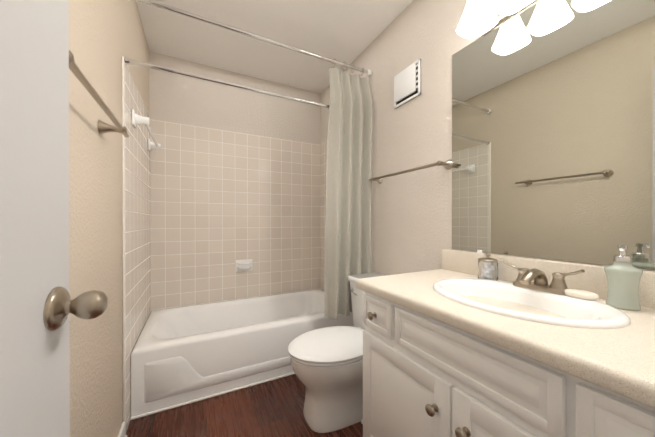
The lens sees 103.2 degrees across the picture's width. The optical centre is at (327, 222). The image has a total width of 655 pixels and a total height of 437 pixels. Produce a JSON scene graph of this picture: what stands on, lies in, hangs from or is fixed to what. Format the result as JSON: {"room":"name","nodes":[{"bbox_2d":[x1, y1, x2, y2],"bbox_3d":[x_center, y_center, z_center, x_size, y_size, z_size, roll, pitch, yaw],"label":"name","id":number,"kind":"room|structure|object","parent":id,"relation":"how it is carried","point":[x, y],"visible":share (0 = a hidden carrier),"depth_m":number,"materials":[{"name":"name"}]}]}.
{"room":"bathroom","nodes":[
{"label":"bathroom","id":0,"kind":"room"},
{"bbox_2d":[68,0,151,436],"bbox_3d":[-0.845,-0.149,0.830,0.129,2.440,2.993,0,0,-27],"label":"wall","id":1,"kind":"structure","parent":0,"point":[110,174],"depth_m":1.08,"materials":[{"name":"paint"}]},
{"bbox_2d":[0,0,107,436],"bbox_3d":[-0.229,0.050,0.042,0.146,2.023,0.762,0,0,-27],"label":"door","id":2,"kind":"structure","parent":1,"relation":"in","point":[38,305],"depth_m":0.31,"materials":[{"name":"grey paint"}]},
{"bbox_2d":[69,50,128,137],"bbox_3d":[-0.719,-0.361,0.797,0.082,0.054,0.622,0,0,-27],"label":"towel bar","id":3,"kind":"object","parent":1,"relation":"attached to","point":[103,127],"visible":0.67,"depth_m":0.78,"materials":[{"name":"silver metal"}]},
{"bbox_2d":[118,422,126,436],"bbox_3d":[-0.581,1.029,0.465,0.020,0.084,1.856,0,0,-27],"label":"baseboard","id":4,"kind":"structure","parent":1,"relation":"attached to","point":[121,432],"depth_m":1.21,"materials":[{"name":"white paint"}]},
{"bbox_2d":[131,109,160,151],"bbox_3d":[-1.197,-0.590,1.742,0.080,0.084,0.650,0,0,-27],"label":"towel bar","id":5,"kind":"object","parent":1,"relation":"attached to","point":[136,119],"visible":1,"depth_m":1.49,"materials":[{"name":"white ceramic"}]},
{"bbox_2d":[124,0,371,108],"bbox_3d":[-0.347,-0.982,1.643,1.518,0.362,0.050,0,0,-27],"label":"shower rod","id":6,"kind":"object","parent":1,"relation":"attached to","point":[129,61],"visible":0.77,"depth_m":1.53,"materials":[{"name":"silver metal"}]},
{"bbox_2d":[324,58,372,318],"bbox_3d":[0.150,-0.256,1.865,0.375,1.808,0.130,0,0,-27],"label":"shower curtain","id":7,"kind":"object","parent":6,"relation":"hanging from","point":[348,232],"visible":0.94,"depth_m":1.84,"materials":[{"name":"fabric"}]},
{"bbox_2d":[152,52,319,310],"bbox_3d":[-0.783,-0.154,2.472,1.500,2.440,0.129,0,0,-27],"label":"wall","id":8,"kind":"structure","parent":0,"point":[208,194],"depth_m":2.35,"materials":[{"name":"tile"}]},
{"bbox_2d":[235,259,252,271],"bbox_3d":[-0.755,0.395,2.370,0.152,0.108,0.080,0,0,-27],"label":"soap dish","id":9,"kind":"object","parent":8,"relation":"attached to","point":[243,265],"visible":1,"depth_m":2.38,"materials":[{"name":"white ceramic"}]},
{"bbox_2d":[126,374,362,436],"bbox_3d":[-0.120,1.100,1.206,1.760,0.060,2.993,0,0,-27],"label":"floor","id":10,"kind":"structure","parent":0,"point":[273,408],"depth_m":1.42,"materials":[{"name":"brown wood"}]},
{"bbox_2d":[130,289,353,419],"bbox_3d":[-0.570,0.883,2.083,1.500,0.371,0.760,0,0,-27],"label":"bathtub","id":11,"kind":"object","parent":10,"relation":"on","point":[184,355],"visible":0.79,"depth_m":1.70,"materials":[{"name":"white ceramic"}]},
{"bbox_2d":[288,272,385,432],"bbox_3d":[0.137,0.716,1.515,0.751,0.706,0.512,0,0,-27],"label":"toilet","id":12,"kind":"object","parent":10,"relation":"on","point":[327,364],"visible":0.62,"depth_m":1.34,"materials":[{"name":"white ceramic"}]},
{"bbox_2d":[356,249,654,436],"bbox_3d":[0.587,0.607,0.857,0.576,0.928,0.934,0,0,-27],"label":"bathroom vanity","id":13,"kind":"object","parent":10,"relation":"on","point":[454,346],"visible":0.98,"depth_m":0.72,"materials":[{"name":"white paint"}]},
{"bbox_2d":[478,253,498,280],"bbox_3d":[0.694,0.189,1.124,0.078,0.117,0.078,0,0,-27],"label":"jar","id":14,"kind":"object","parent":13,"relation":"on","point":[487,267],"visible":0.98,"depth_m":1.09,"materials":[{"name":"clear glass"}]},
{"bbox_2d":[433,278,630,328],"bbox_3d":[0.607,0.320,0.861,0.410,0.168,0.524,0,0,-27],"label":"sink","id":15,"kind":"object","parent":13,"relation":"in","point":[536,307],"depth_m":0.83,"materials":[{"name":"white ceramic"}]},
{"bbox_2d":[502,260,584,295],"bbox_3d":[0.715,0.190,0.900,0.138,0.090,0.242,0,0,-27],"label":"faucet","id":16,"kind":"object","parent":13,"relation":"on","point":[540,287],"depth_m":0.89,"materials":[{"name":"silver metal"}]},
{"bbox_2d":[565,289,598,299],"bbox_3d":[0.798,0.225,0.819,0.048,0.020,0.080,0,0,-27],"label":"soap","id":17,"kind":"object","parent":13,"relation":"on","point":[582,294],"visible":1,"depth_m":0.80,"materials":[{"name":"beige"}]},
{"bbox_2d":[604,245,642,310],"bbox_3d":[0.867,0.157,0.764,0.083,0.183,0.077,0,0,-27],"label":"soap dispenser","id":18,"kind":"object","parent":13,"relation":"on","point":[623,274],"visible":1,"depth_m":0.75,"materials":[{"name":"green ceramic"}]},
{"bbox_2d":[136,0,412,93],"bbox_3d":[-0.120,-1.400,1.199,1.760,0.060,2.993,0,0,-27],"label":"ceiling","id":19,"kind":"structure","parent":0,"point":[347,31],"depth_m":1.88,"materials":[{"name":"paint"}]},
{"bbox_2d":[320,0,654,290],"bbox_3d":[0.606,-0.151,1.575,0.129,2.440,2.993,0,0,-27],"label":"wall","id":20,"kind":"structure","parent":0,"point":[412,211],"depth_m":1.61,"materials":[{"name":"paint"}]},
{"bbox_2d":[394,58,420,108],"bbox_3d":[0.498,-0.870,1.641,0.017,0.212,0.223,0,0,-27],"label":"vent panel","id":21,"kind":"object","parent":20,"relation":"attached to","point":[407,84],"visible":0.98,"depth_m":1.62,"materials":[{"name":"white"}]},
{"bbox_2d":[369,159,452,183],"bbox_3d":[0.474,-0.309,1.619,0.082,0.054,0.639,0,0,-27],"label":"towel bar","id":22,"kind":"object","parent":20,"relation":"attached to","point":[447,164],"visible":1,"depth_m":1.47,"materials":[{"name":"silver metal"}]},
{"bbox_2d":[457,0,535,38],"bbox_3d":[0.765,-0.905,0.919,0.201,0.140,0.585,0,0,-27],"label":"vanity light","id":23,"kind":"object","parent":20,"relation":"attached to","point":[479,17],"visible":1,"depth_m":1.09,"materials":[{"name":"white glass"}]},
{"bbox_2d":[452,0,654,269],"bbox_3d":[0.848,-0.364,0.971,0.008,1.018,0.868,0,0,-27],"label":"mirror","id":24,"kind":"object","parent":20,"relation":"attached to","point":[553,129],"visible":1,"depth_m":0.96,"materials":[{"name":"silver mirror"}]}
]}

